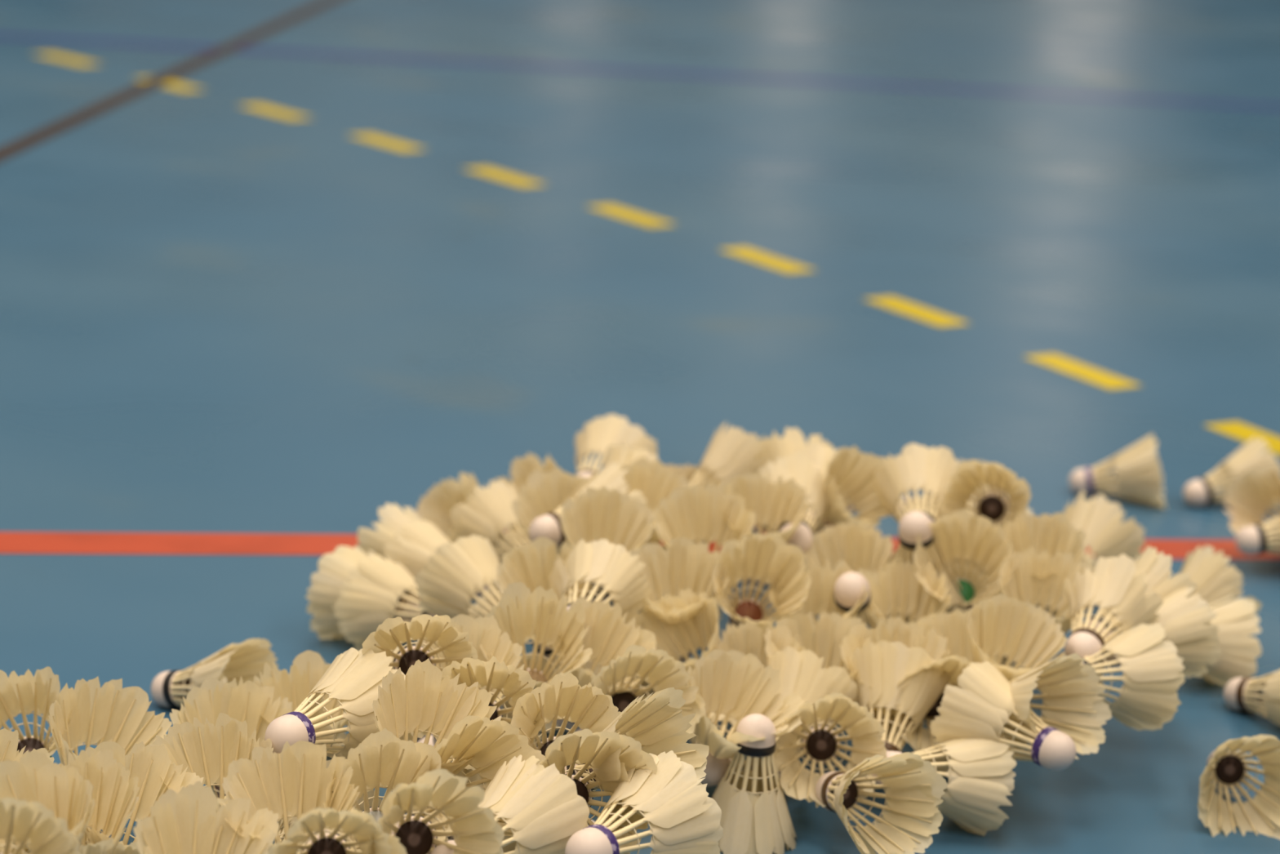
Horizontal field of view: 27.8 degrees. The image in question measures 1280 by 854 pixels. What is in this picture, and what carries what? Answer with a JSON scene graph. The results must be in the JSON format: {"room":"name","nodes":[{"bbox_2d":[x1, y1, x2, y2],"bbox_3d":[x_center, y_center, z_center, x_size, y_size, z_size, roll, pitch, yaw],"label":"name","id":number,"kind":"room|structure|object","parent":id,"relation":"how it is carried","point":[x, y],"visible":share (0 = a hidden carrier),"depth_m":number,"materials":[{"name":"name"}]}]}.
{"room":"sports hall","nodes":[
{"label":"sports hall","id":0,"kind":"room"},
{"bbox_2d":[0,0,1279,853],"bbox_3d":[0.018,-0.243,3.569,16.000,0.050,19.000,4,16,0],"label":"floor","id":1,"kind":"structure","parent":0,"point":[217,315],"depth_m":3.31,"materials":[{"name":"blue rubber"}]},
{"bbox_2d":[0,666,71,757],"bbox_3d":[-0.393,0.193,1.612,0.067,0.090,0.091,-3,17,-25],"label":"shuttlecock","id":2,"kind":"object","parent":1,"relation":"on","point":[25,694],"visible":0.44,"depth_m":1.63,"materials":[{"name":"white"}]},
{"bbox_2d":[48,676,172,765],"bbox_3d":[-0.325,0.210,1.586,0.076,0.097,0.073,5,16,3],"label":"shuttlecock","id":3,"kind":"object","parent":1,"relation":"on","point":[111,712],"visible":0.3,"depth_m":1.61,"materials":[{"name":"white"}]},
{"bbox_2d":[84,741,204,853],"bbox_3d":[-0.287,0.235,1.456,0.071,0.097,0.077,9,17,18],"label":"shuttlecock","id":4,"kind":"object","parent":1,"relation":"on","point":[148,762],"visible":0.27,"depth_m":1.48,"materials":[{"name":"white"}]},
{"bbox_2d":[24,749,139,853],"bbox_3d":[-0.308,0.231,1.404,0.070,0.098,0.071,10,17,20],"label":"shuttlecock","id":5,"kind":"object","parent":4,"relation":"on","point":[113,794],"visible":0.42,"depth_m":1.42,"materials":[{"name":"white"}]},
{"bbox_2d":[0,751,94,853],"bbox_3d":[-0.323,0.229,1.354,0.070,0.097,0.071,-4,18,-28],"label":"shuttlecock","id":6,"kind":"object","parent":5,"relation":"on","point":[63,791],"visible":0.49,"depth_m":1.37,"materials":[{"name":"white"}]},
{"bbox_2d":[0,797,80,853],"bbox_3d":[-0.310,0.218,1.296,0.068,0.082,0.094,5,16,2],"label":"shuttlecock","id":7,"kind":"object","parent":6,"relation":"on","point":[30,824],"visible":1,"depth_m":1.29,"materials":[{"name":"white"}]},
{"bbox_2d":[0,0,339,160],"bbox_3d":[-0.618,-1.143,6.471,0.035,0.001,6.643,6,16,5],"label":"court line","id":8,"kind":"object","parent":1,"relation":"on","point":[15,147],"visible":1,"depth_m":4.47,"materials":[{"name":"brown paint"}]},
{"bbox_2d":[133,781,279,853],"bbox_3d":[-0.229,0.246,1.352,0.072,0.099,0.072,6,16,7],"label":"shuttlecock","id":9,"kind":"object","parent":1,"relation":"on","point":[188,821],"visible":1,"depth_m":1.37,"materials":[{"name":"white"}]},
{"bbox_2d":[217,740,359,853],"bbox_3d":[-0.193,0.227,1.402,0.075,0.097,0.071,-5,18,-30],"label":"shuttlecock","id":10,"kind":"object","parent":9,"relation":"on","point":[293,782],"visible":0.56,"depth_m":1.42,"materials":[{"name":"white"}]},
{"bbox_2d":[267,807,406,853],"bbox_3d":[-0.151,0.220,1.340,0.070,0.068,0.096,6,16,7],"label":"shuttlecock","id":11,"kind":"object","parent":10,"relation":"on","point":[309,830],"visible":0.99,"depth_m":1.33,"materials":[{"name":"white"}]},
{"bbox_2d":[323,728,452,850],"bbox_3d":[-0.134,0.213,1.442,0.071,0.093,0.095,6,16,7],"label":"shuttlecock","id":12,"kind":"object","parent":10,"relation":"on","point":[382,760],"visible":0.32,"depth_m":1.44,"materials":[{"name":"white"}]},
{"bbox_2d":[366,768,504,853],"bbox_3d":[-0.103,0.211,1.365,0.072,0.078,0.097,5,16,2],"label":"shuttlecock","id":13,"kind":"object","parent":12,"relation":"on","point":[475,829],"visible":0.9,"depth_m":1.36,"materials":[{"name":"white plastic"}]},
{"bbox_2d":[150,712,273,812],"bbox_3d":[-0.250,0.223,1.505,0.067,0.097,0.070,-6,19,-32],"label":"shuttlecock","id":14,"kind":"object","parent":1,"relation":"on","point":[208,750],"visible":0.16,"depth_m":1.52,"materials":[{"name":"white"}]},
{"bbox_2d":[151,638,278,707],"bbox_3d":[-0.301,0.177,1.802,0.097,0.064,0.062,7,16,10],"label":"shuttlecock","id":15,"kind":"object","parent":1,"relation":"on","point":[246,660],"visible":0.53,"depth_m":1.82,"materials":[{"name":"white"}]},
{"bbox_2d":[169,675,292,798],"bbox_3d":[-0.254,0.214,1.621,0.073,0.097,0.072,10,17,21],"label":"shuttlecock","id":16,"kind":"object","parent":1,"relation":"on","point":[247,700],"visible":0.27,"depth_m":1.64,"materials":[{"name":"white"}]},
{"bbox_2d":[253,650,347,738],"bbox_3d":[-0.218,0.202,1.672,0.069,0.096,0.072,13,18,28],"label":"shuttlecock","id":17,"kind":"object","parent":1,"relation":"on","point":[308,668],"visible":0.16,"depth_m":1.69,"materials":[{"name":"white"}]},
{"bbox_2d":[274,760,382,844],"bbox_3d":[-0.191,0.244,1.577,0.075,0.073,0.096,5,16,3],"label":"shuttlecock","id":18,"kind":"object","parent":1,"relation":"on","point":[370,793],"visible":0.06,"depth_m":1.58,"materials":[{"name":"white plastic"}]},
{"bbox_2d":[264,647,413,759],"bbox_3d":[-0.190,0.180,1.546,0.075,0.077,0.090,15,19,32],"label":"shuttlecock","id":19,"kind":"object","parent":18,"relation":"on","point":[353,677],"visible":0.77,"depth_m":1.54,"materials":[{"name":"white"}]},
{"bbox_2d":[372,658,501,813],"bbox_3d":[-0.122,0.193,1.503,0.076,0.098,0.072,11,17,23],"label":"shuttlecock","id":20,"kind":"object","parent":18,"relation":"on","point":[421,701],"visible":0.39,"depth_m":1.52,"materials":[{"name":"white"}]},
{"bbox_2d":[429,715,545,836],"bbox_3d":[-0.106,0.202,1.468,0.095,0.083,0.072,15,19,33],"label":"shuttlecock","id":21,"kind":"object","parent":20,"relation":"on","point":[498,741],"visible":0.26,"depth_m":1.48,"materials":[{"name":"white"}]},
{"bbox_2d":[305,545,422,639],"bbox_3d":[-0.196,0.136,1.966,0.091,0.075,0.075,15,19,34],"label":"shuttlecock","id":22,"kind":"object","parent":1,"relation":"on","point":[334,568],"visible":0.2,"depth_m":1.96,"materials":[{"name":"white"}]},
{"bbox_2d":[332,554,435,650],"bbox_3d":[-0.170,0.139,1.940,0.099,0.079,0.073,10,17,20],"label":"shuttlecock","id":23,"kind":"object","parent":1,"relation":"on","point":[373,590],"visible":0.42,"depth_m":1.92,"materials":[{"name":"white"}]},
{"bbox_2d":[413,533,502,618],"bbox_3d":[-0.107,0.118,1.885,0.097,0.069,0.069,14,18,30],"label":"shuttlecock","id":24,"kind":"object","parent":23,"relation":"on","point":[460,568],"visible":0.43,"depth_m":1.87,"materials":[{"name":"white"}]},
{"bbox_2d":[383,518,488,599],"bbox_3d":[-0.144,0.112,2.003,0.094,0.066,0.065,15,19,33],"label":"shuttlecock","id":25,"kind":"object","parent":1,"relation":"on","point":[414,544],"visible":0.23,"depth_m":2.00,"materials":[{"name":"white"}]},
{"bbox_2d":[404,613,524,745],"bbox_3d":[-0.111,0.177,1.647,0.074,0.098,0.075,14,19,32],"label":"shuttlecock","id":26,"kind":"object","parent":1,"relation":"on","point":[486,631],"visible":0.13,"depth_m":1.67,"materials":[{"name":"white plastic"}]},
{"bbox_2d":[361,613,477,737],"bbox_3d":[-0.146,0.142,1.597,0.068,0.071,0.097,-3,18,-25],"label":"shuttlecock","id":27,"kind":"object","parent":26,"relation":"on","point":[438,630],"visible":0.47,"depth_m":1.59,"materials":[{"name":"white plastic"}]},
{"bbox_2d":[480,582,592,688],"bbox_3d":[-0.076,0.155,1.692,0.073,0.096,0.083,-6,19,-32],"label":"shuttlecock","id":28,"kind":"object","parent":26,"relation":"on","point":[539,616],"visible":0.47,"depth_m":1.71,"materials":[{"name":"white"}]},
{"bbox_2d":[447,768,485,839],"bbox_3d":[-0.088,0.237,1.624,0.070,0.076,0.096,5,16,1],"label":"shuttlecock","id":29,"kind":"object","parent":1,"relation":"on","point":[477,776],"visible":0.02,"depth_m":1.62,"materials":[{"name":"white"}]},
{"bbox_2d":[433,656,544,769],"bbox_3d":[-0.086,0.169,1.568,0.069,0.075,0.096,8,16,13],"label":"shuttlecock","id":30,"kind":"object","parent":29,"relation":"on","point":[513,684],"visible":0.33,"depth_m":1.56,"materials":[{"name":"white"}]},
{"bbox_2d":[445,480,531,563],"bbox_3d":[-0.114,0.084,2.070,0.066,0.070,0.096,-3,17,-24],"label":"shuttlecock","id":31,"kind":"object","parent":1,"relation":"on","point":[486,515],"visible":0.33,"depth_m":2.07,"materials":[{"name":"white"}]},
{"bbox_2d":[500,819,595,853],"bbox_3d":[-0.057,0.253,1.595,0.067,0.069,0.097,5,16,2],"label":"shuttlecock","id":32,"kind":"object","parent":1,"relation":"on","point":[511,846],"visible":0.03,"depth_m":1.59,"materials":[{"name":"white"}]},
{"bbox_2d":[510,672,626,791],"bbox_3d":[-0.037,0.188,1.543,0.070,0.087,0.095,7,16,10],"label":"shuttlecock","id":33,"kind":"object","parent":32,"relation":"on","point":[586,706],"visible":0.38,"depth_m":1.54,"materials":[{"name":"white"}]},
{"bbox_2d":[559,687,709,792],"bbox_3d":[0.000,0.185,1.497,0.068,0.079,0.095,-4,18,-27],"label":"shuttlecock","id":34,"kind":"object","parent":33,"relation":"on","point":[657,722],"visible":0.47,"depth_m":1.50,"materials":[{"name":"white"}]},
{"bbox_2d":[535,728,657,848],"bbox_3d":[-0.022,0.203,1.464,0.073,0.079,0.097,6,16,7],"label":"shuttlecock","id":35,"kind":"object","parent":34,"relation":"on","point":[584,746],"visible":0.41,"depth_m":1.46,"materials":[{"name":"white"}]},
{"bbox_2d":[431,754,589,853],"bbox_3d":[-0.082,0.228,1.416,0.076,0.075,0.091,15,19,32],"label":"shuttlecock","id":36,"kind":"object","parent":35,"relation":"on","point":[544,807],"visible":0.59,"depth_m":1.42,"materials":[{"name":"white"}]},
{"bbox_2d":[511,466,587,555],"bbox_3d":[-0.067,0.087,2.017,0.069,0.098,0.074,-4,18,-26],"label":"shuttlecock","id":37,"kind":"object","parent":1,"relation":"on","point":[544,493],"visible":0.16,"depth_m":2.03,"materials":[{"name":"white"}]},
{"bbox_2d":[528,462,648,548],"bbox_3d":[-0.035,0.068,1.984,0.069,0.072,0.095,13,18,29],"label":"shuttlecock","id":38,"kind":"object","parent":37,"relation":"on","point":[548,526],"visible":0.34,"depth_m":1.98,"materials":[{"name":"white"}]},
{"bbox_2d":[548,653,637,732],"bbox_3d":[-0.024,0.187,1.826,0.068,0.070,0.096,-2,17,-20],"label":"shuttlecock","id":39,"kind":"object","parent":1,"relation":"on","point":[588,665],"visible":0.03,"depth_m":1.82,"materials":[{"name":"white"}]},
{"bbox_2d":[549,538,651,626],"bbox_3d":[-0.036,0.123,1.790,0.075,0.071,0.090,7,16,9],"label":"shuttlecock","id":40,"kind":"object","parent":39,"relation":"on","point":[606,563],"visible":0.57,"depth_m":1.80,"materials":[{"name":"white"}]},
{"bbox_2d":[555,595,656,731],"bbox_3d":[-0.028,0.169,1.730,0.077,0.099,0.066,10,17,20],"label":"shuttlecock","id":41,"kind":"object","parent":1,"relation":"on","point":[608,637],"visible":0.3,"depth_m":1.75,"materials":[{"name":"white"}]},
{"bbox_2d":[593,644,705,733],"bbox_3d":[-0.011,0.173,1.674,0.070,0.078,0.096,-6,19,-33],"label":"shuttlecock","id":42,"kind":"object","parent":41,"relation":"on","point":[660,670],"visible":0.41,"depth_m":1.67,"materials":[{"name":"white"}]},
{"bbox_2d":[560,486,654,602],"bbox_3d":[-0.026,0.099,1.919,0.069,0.097,0.073,13,18,29],"label":"shuttlecock","id":43,"kind":"object","parent":1,"relation":"on","point":[604,513],"visible":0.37,"depth_m":1.94,"materials":[{"name":"white"}]},
{"bbox_2d":[0,531,1279,559],"bbox_3d":[0.016,0.104,2.255,7.116,0.001,0.054,1,16,-12],"label":"court line","id":44,"kind":"object","parent":1,"relation":"on","point":[77,543],"visible":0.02,"depth_m":2.18,"materials":[{"name":"red paint"}]},
{"bbox_2d":[574,413,657,478],"bbox_3d":[-0.021,0.034,2.198,0.072,0.076,0.097,4,16,-1],"label":"shuttlecock","id":45,"kind":"object","parent":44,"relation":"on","point":[597,435],"visible":0.42,"depth_m":2.21,"materials":[{"name":"white"}]},
{"bbox_2d":[1222,466,1279,540],"bbox_3d":[0.565,0.072,2.332,0.071,0.084,0.095,13,18,29],"label":"shuttlecock","id":46,"kind":"object","parent":44,"relation":"on","point":[1254,491],"visible":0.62,"depth_m":2.34,"materials":[{"name":"white"}]},
{"bbox_2d":[0,34,1279,108],"bbox_3d":[0.041,-0.696,5.075,10.539,0.001,0.050,2,16,-7],"label":"court line","id":47,"kind":"object","parent":1,"relation":"on","point":[2,36],"visible":1,"depth_m":5.07,"materials":[{"name":"blue paint"}]},
{"bbox_2d":[564,750,723,853],"bbox_3d":[0.005,0.231,1.433,0.072,0.078,0.097,9,17,17],"label":"shuttlecock","id":48,"kind":"object","parent":1,"relation":"on","point":[682,815],"visible":1,"depth_m":1.43,"materials":[{"name":"white"}]},
{"bbox_2d":[635,680,655,697],"bbox_3d":[-0.029,0.180,1.857,0.095,0.072,0.068,5,16,4],"label":"shuttlecock","id":49,"kind":"object","parent":1,"relation":"on","point":[644,683],"visible":0.02,"depth_m":1.88,"materials":[{"name":"white plastic"}]},
{"bbox_2d":[493,536,592,659],"bbox_3d":[-0.067,0.134,1.832,0.071,0.096,0.069,-8,20,-36],"label":"shuttlecock","id":50,"kind":"object","parent":49,"relation":"on","point":[532,565],"visible":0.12,"depth_m":1.85,"materials":[{"name":"white plastic"}]},
{"bbox_2d":[630,537,729,662],"bbox_3d":[0.024,0.135,1.848,0.072,0.097,0.073,-7,19,-35],"label":"shuttlecock","id":51,"kind":"object","parent":49,"relation":"on","point":[686,563],"visible":0.53,"depth_m":1.87,"materials":[{"name":"white"}]},
{"bbox_2d":[656,542,667,551],"bbox_3d":[0.030,0.123,2.053,0.072,0.077,0.096,6,16,5],"label":"shuttlecock","id":52,"kind":"object","parent":1,"relation":"on","point":[657,543],"visible":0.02,"depth_m":2.03,"materials":[{"name":"white"}]},
{"bbox_2d":[617,456,688,549],"bbox_3d":[0.004,0.080,2.046,0.072,0.099,0.072,15,19,33],"label":"shuttlecock","id":53,"kind":"object","parent":52,"relation":"on","point":[653,480],"visible":0.21,"depth_m":2.07,"materials":[{"name":"white"}]},
{"bbox_2d":[635,586,719,685],"bbox_3d":[0.023,0.163,1.821,0.071,0.096,0.085,10,17,20],"label":"shuttlecock","id":54,"kind":"object","parent":1,"relation":"on","point":[702,631],"visible":0.3,"depth_m":1.83,"materials":[{"name":"white plastic"}]},
{"bbox_2d":[640,596,722,620],"bbox_3d":[0.012,0.135,2.021,0.070,0.071,0.096,15,19,34],"label":"shuttlecock","id":55,"kind":"object","parent":1,"relation":"on","point":[719,611],"visible":0.02,"depth_m":2.04,"materials":[{"name":"white"}]},
{"bbox_2d":[719,470,809,587],"bbox_3d":[0.092,0.087,1.968,0.071,0.096,0.068,-11,22,-43],"label":"shuttlecock","id":56,"kind":"object","parent":55,"relation":"on","point":[780,502],"visible":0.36,"depth_m":1.98,"materials":[{"name":"white"}]},
{"bbox_2d":[665,463,720,543],"bbox_3d":[0.041,0.086,2.155,0.069,0.096,0.072,11,17,21],"label":"shuttlecock","id":57,"kind":"object","parent":1,"relation":"on","point":[689,472],"visible":0.05,"depth_m":2.17,"materials":[{"name":"white"}]},
{"bbox_2d":[688,421,767,488],"bbox_3d":[0.064,0.035,2.158,0.094,0.082,0.070,-2,17,-22],"label":"shuttlecock","id":58,"kind":"object","parent":57,"relation":"on","point":[731,453],"visible":0.44,"depth_m":2.13,"materials":[{"name":"white"}]},
{"bbox_2d":[652,483,755,595],"bbox_3d":[0.045,0.098,1.926,0.074,0.098,0.076,-7,19,-34],"label":"shuttlecock","id":59,"kind":"object","parent":1,"relation":"on","point":[694,513],"visible":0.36,"depth_m":1.95,"materials":[{"name":"white"}]},
{"bbox_2d":[688,712,753,786],"bbox_3d":[0.054,0.215,1.728,0.073,0.070,0.089,8,16,11],"label":"shuttlecock","id":60,"kind":"object","parent":1,"relation":"on","point":[716,769],"visible":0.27,"depth_m":1.69,"materials":[{"name":"white"}]},
{"bbox_2d":[686,649,804,786],"bbox_3d":[0.066,0.203,1.685,0.078,0.098,0.080,8,16,11],"label":"shuttlecock","id":61,"kind":"object","parent":60,"relation":"on","point":[731,683],"visible":0.59,"depth_m":1.71,"materials":[{"name":"white"}]},
{"bbox_2d":[711,713,796,853],"bbox_3d":[0.072,0.229,1.680,0.069,0.090,0.068,9,17,17],"label":"shuttlecock","id":62,"kind":"object","parent":1,"relation":"on","point":[755,818],"visible":0.88,"depth_m":1.67,"materials":[{"name":"white"}]},
{"bbox_2d":[751,646,858,777],"bbox_3d":[0.100,0.191,1.773,0.095,0.082,0.069,-11,22,-43],"label":"shuttlecock","id":63,"kind":"object","parent":1,"relation":"on","point":[801,673],"visible":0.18,"depth_m":1.76,"materials":[{"name":"white"}]},
{"bbox_2d":[764,611,871,729],"bbox_3d":[0.121,0.185,1.806,0.074,0.097,0.074,4,16,-2],"label":"shuttlecock","id":64,"kind":"object","parent":1,"relation":"on","point":[824,638],"visible":0.23,"depth_m":1.83,"materials":[{"name":"white"}]},
{"bbox_2d":[768,558,868,625],"bbox_3d":[0.125,0.149,1.867,0.068,0.096,0.071,-8,20,-37],"label":"shuttlecock","id":65,"kind":"object","parent":1,"relation":"on","point":[820,598],"visible":0.31,"depth_m":1.89,"materials":[{"name":"white"}]},
{"bbox_2d":[712,533,811,627],"bbox_3d":[0.090,0.122,1.853,0.067,0.090,0.091,9,16,16],"label":"shuttlecock","id":66,"kind":"object","parent":65,"relation":"on","point":[761,557],"visible":0.86,"depth_m":1.86,"materials":[{"name":"white"}]},
{"bbox_2d":[773,693,887,807],"bbox_3d":[0.134,0.204,1.708,0.073,0.074,0.098,9,17,17],"label":"shuttlecock","id":67,"kind":"object","parent":1,"relation":"on","point":[820,744],"visible":0.91,"depth_m":1.71,"materials":[{"name":"white plastic"}]},
{"bbox_2d":[803,521,894,625],"bbox_3d":[0.155,0.127,1.976,0.074,0.096,0.069,-4,18,-27],"label":"shuttlecock","id":68,"kind":"object","parent":1,"relation":"on","point":[859,546],"visible":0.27,"depth_m":1.99,"materials":[{"name":"white"}]},
{"bbox_2d":[751,450,828,552],"bbox_3d":[0.129,0.063,2.017,0.069,0.076,0.096,-1,17,-19],"label":"shuttlecock","id":69,"kind":"object","parent":68,"relation":"on","point":[798,466],"visible":0.62,"depth_m":2.02,"materials":[{"name":"white"}]},
{"bbox_2d":[814,751,947,853],"bbox_3d":[0.138,0.231,1.644,0.096,0.069,0.072,19,21,42],"label":"shuttlecock","id":70,"kind":"object","parent":1,"relation":"on","point":[913,788],"visible":1,"depth_m":1.65,"materials":[{"name":"white plastic"}]},
{"bbox_2d":[840,615,949,741],"bbox_3d":[0.175,0.188,1.796,0.074,0.098,0.071,-2,17,-21],"label":"shuttlecock","id":71,"kind":"object","parent":1,"relation":"on","point":[895,629],"visible":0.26,"depth_m":1.81,"materials":[{"name":"white"}]},
{"bbox_2d":[849,640,951,751],"bbox_3d":[0.181,0.189,1.774,0.068,0.088,0.094,2,16,-7],"label":"shuttlecock","id":72,"kind":"object","parent":1,"relation":"on","point":[882,665],"visible":0.78,"depth_m":1.76,"materials":[{"name":"white"}]},
{"bbox_2d":[857,556,953,627],"bbox_3d":[0.190,0.152,1.909,0.073,0.098,0.070,-4,18,-27],"label":"shuttlecock","id":73,"kind":"object","parent":1,"relation":"on","point":[898,590],"visible":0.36,"depth_m":1.93,"materials":[{"name":"white"}]},
{"bbox_2d":[895,655,970,751],"bbox_3d":[0.198,0.183,1.781,0.069,0.072,0.097,-2,17,-20],"label":"shuttlecock","id":74,"kind":"object","parent":1,"relation":"on","point":[921,739],"visible":0.27,"depth_m":1.77,"materials":[{"name":"white"}]},
{"bbox_2d":[929,661,1075,770],"bbox_3d":[0.251,0.203,1.720,0.075,0.072,0.090,-11,22,-43],"label":"shuttlecock","id":75,"kind":"object","parent":74,"relation":"on","point":[980,709],"visible":0.77,"depth_m":1.72,"materials":[{"name":"white"}]},
{"bbox_2d":[1005,653,1111,759],"bbox_3d":[0.259,0.180,1.728,0.099,0.069,0.072,13,18,29],"label":"shuttlecock","id":76,"kind":"object","parent":75,"relation":"on","point":[1072,705],"visible":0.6,"depth_m":1.74,"materials":[{"name":"white"}]},
{"bbox_2d":[871,733,1016,835],"bbox_3d":[0.205,0.243,1.706,0.097,0.073,0.073,-10,21,-42],"label":"shuttlecock","id":77,"kind":"object","parent":1,"relation":"on","point":[980,776],"visible":0.59,"depth_m":1.70,"materials":[{"name":"white"}]},
{"bbox_2d":[910,608,997,686],"bbox_3d":[0.221,0.185,1.851,0.068,0.096,0.070,0,16,-13],"label":"shuttlecock","id":78,"kind":"object","parent":1,"relation":"on","point":[952,625],"visible":0.07,"depth_m":1.87,"materials":[{"name":"white"}]},
{"bbox_2d":[966,594,1066,681],"bbox_3d":[0.256,0.172,1.787,0.072,0.097,0.067,14,19,32],"label":"shuttlecock","id":79,"kind":"object","parent":78,"relation":"on","point":[1026,634],"visible":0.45,"depth_m":1.80,"materials":[{"name":"white"}]},
{"bbox_2d":[976,584,1008,665],"bbox_3d":[0.276,0.150,2.037,0.071,0.069,0.096,11,17,22],"label":"shuttlecock","id":80,"kind":"object","parent":1,"relation":"on","point":[984,588],"visible":0.02,"depth_m":2.01,"materials":[{"name":"white"}]},
{"bbox_2d":[935,514,986,584],"bbox_3d":[0.225,0.103,2.046,0.097,0.077,0.072,4,16,-2],"label":"shuttlecock","id":81,"kind":"object","parent":80,"relation":"on","point":[957,561],"visible":0.02,"depth_m":2.02,"materials":[{"name":"white"}]},
{"bbox_2d":[872,443,959,523],"bbox_3d":[0.208,0.052,2.015,0.068,0.070,0.095,9,17,18],"label":"shuttlecock","id":82,"kind":"object","parent":81,"relation":"on","point":[923,468],"visible":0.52,"depth_m":2.02,"materials":[{"name":"white"}]},
{"bbox_2d":[940,458,1031,529],"bbox_3d":[0.282,0.056,2.015,0.064,0.069,0.096,13,18,28],"label":"shuttlecock","id":83,"kind":"object","parent":81,"relation":"on","point":[971,475],"visible":0.61,"depth_m":2.01,"materials":[{"name":"white"}]},
{"bbox_2d":[995,654,1017,668],"bbox_3d":[0.244,0.162,1.988,0.095,0.069,0.068,9,17,16],"label":"shuttlecock","id":84,"kind":"object","parent":1,"relation":"on","point":[1012,664],"visible":0.02,"depth_m":2.01,"materials":[{"name":"white"}]},
{"bbox_2d":[885,511,968,623],"bbox_3d":[0.219,0.104,1.972,0.072,0.096,0.070,1,16,-12],"label":"shuttlecock","id":85,"kind":"object","parent":84,"relation":"on","point":[913,522],"visible":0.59,"depth_m":1.94,"materials":[{"name":"white"}]},
{"bbox_2d":[912,508,1017,609],"bbox_3d":[0.248,0.110,1.933,0.072,0.094,0.092,15,19,32],"label":"shuttlecock","id":86,"kind":"object","parent":84,"relation":"on","point":[964,535],"visible":0.8,"depth_m":1.94,"materials":[{"name":"white"}]},
{"bbox_2d":[1001,511,1087,617],"bbox_3d":[0.301,0.117,1.962,0.068,0.098,0.075,4,16,-1],"label":"shuttlecock","id":87,"kind":"object","parent":84,"relation":"on","point":[1054,533],"visible":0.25,"depth_m":1.98,"materials":[{"name":"white"}]},
{"bbox_2d":[997,545,1090,668],"bbox_3d":[0.298,0.145,1.899,0.075,0.097,0.073,-9,20,-38],"label":"shuttlecock","id":88,"kind":"object","parent":1,"relation":"on","point":[1023,585],"visible":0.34,"depth_m":1.92,"materials":[{"name":"white"}]},
{"bbox_2d":[1064,490,1145,573],"bbox_3d":[0.369,0.093,2.176,0.097,0.079,0.076,-4,18,-26],"label":"shuttlecock","id":89,"kind":"object","parent":1,"relation":"on","point":[1100,519],"visible":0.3,"depth_m":2.16,"materials":[{"name":"white"}]},
{"bbox_2d":[1068,433,1166,508],"bbox_3d":[0.467,0.041,2.479,0.096,0.070,0.067,2,16,-9],"label":"shuttlecock","id":90,"kind":"object","parent":1,"relation":"on","point":[1139,477],"visible":1,"depth_m":2.47,"materials":[{"name":"white"}]},
{"bbox_2d":[1082,622,1185,730],"bbox_3d":[0.334,0.181,1.792,0.071,0.077,0.098,15,19,34],"label":"shuttlecock","id":91,"kind":"object","parent":1,"relation":"on","point":[1152,676],"visible":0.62,"depth_m":1.79,"materials":[{"name":"white"}]},
{"bbox_2d":[1099,586,1221,678],"bbox_3d":[0.363,0.153,1.865,0.091,0.072,0.070,-5,18,-31],"label":"shuttlecock","id":92,"kind":"object","parent":1,"relation":"on","point":[1185,624],"visible":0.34,"depth_m":1.86,"materials":[{"name":"white"}]},
{"bbox_2d":[1062,553,1163,664],"bbox_3d":[0.337,0.132,1.831,0.070,0.073,0.096,6,16,5],"label":"shuttlecock","id":93,"kind":"object","parent":92,"relation":"on","point":[1113,584],"visible":0.77,"depth_m":1.83,"materials":[{"name":"white"}]},
{"bbox_2d":[1082,545,1196,633],"bbox_3d":[0.371,0.129,1.890,0.069,0.073,0.095,16,19,35],"label":"shuttlecock","id":94,"kind":"object","parent":92,"relation":"on","point":[1157,566],"visible":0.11,"depth_m":1.89,"materials":[{"name":"white"}]},
{"bbox_2d":[1179,544,1262,613],"bbox_3d":[0.447,0.132,2.084,0.098,0.080,0.070,2,16,-9],"label":"shuttlecock","id":95,"kind":"object","parent":1,"relation":"on","point":[1215,581],"visible":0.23,"depth_m":2.06,"materials":[{"name":"white"}]},
{"bbox_2d":[1201,595,1262,686],"bbox_3d":[0.430,0.168,2.021,0.096,0.077,0.070,4,16,-3],"label":"shuttlecock","id":96,"kind":"object","parent":1,"relation":"on","point":[1236,620],"visible":0.34,"depth_m":1.99,"materials":[{"name":"white"}]},
{"bbox_2d":[1183,435,1279,507],"bbox_3d":[0.579,0.046,2.485,0.097,0.069,0.069,-7,19,-34],"label":"shuttlecock","id":97,"kind":"object","parent":1,"relation":"on","point":[1198,492],"visible":0.65,"depth_m":2.48,"materials":[{"name":"white"}]},
{"bbox_2d":[1197,734,1279,839],"bbox_3d":[0.403,0.235,1.776,0.071,0.074,0.098,-1,17,-19],"label":"shuttlecock","id":98,"kind":"object","parent":1,"relation":"on","point":[1226,766],"visible":1,"depth_m":1.77,"materials":[{"name":"white"}]},
{"bbox_2d":[1223,670,1279,725],"bbox_3d":[0.481,0.196,1.935,0.097,0.069,0.068,13,18,27],"label":"shuttlecock","id":99,"kind":"object","parent":1,"relation":"on","point":[1246,695],"visible":1,"depth_m":1.95,"materials":[{"name":"white"}]},
{"label":"shuttlecock","id":100,"kind":"object","parent":1,"relation":"on","visible":0},
{"bbox_2d":[791,442,850,533],"bbox_3d":[0.134,0.049,2.101,0.069,0.065,0.096,14,19,31],"label":"shuttlecock","id":101,"kind":"object","parent":100,"relation":"on","point":[820,456],"visible":0.06,"depth_m":2.10,"materials":[{"name":"white plastic"}]},
{"bbox_2d":[819,445,902,531],"bbox_3d":[0.162,0.061,2.046,0.088,0.091,0.066,13,18,27],"label":"shuttlecock","id":102,"kind":"object","parent":101,"relation":"on","point":[850,472],"visible":0.56,"depth_m":2.06,"materials":[{"name":"white plastic"}]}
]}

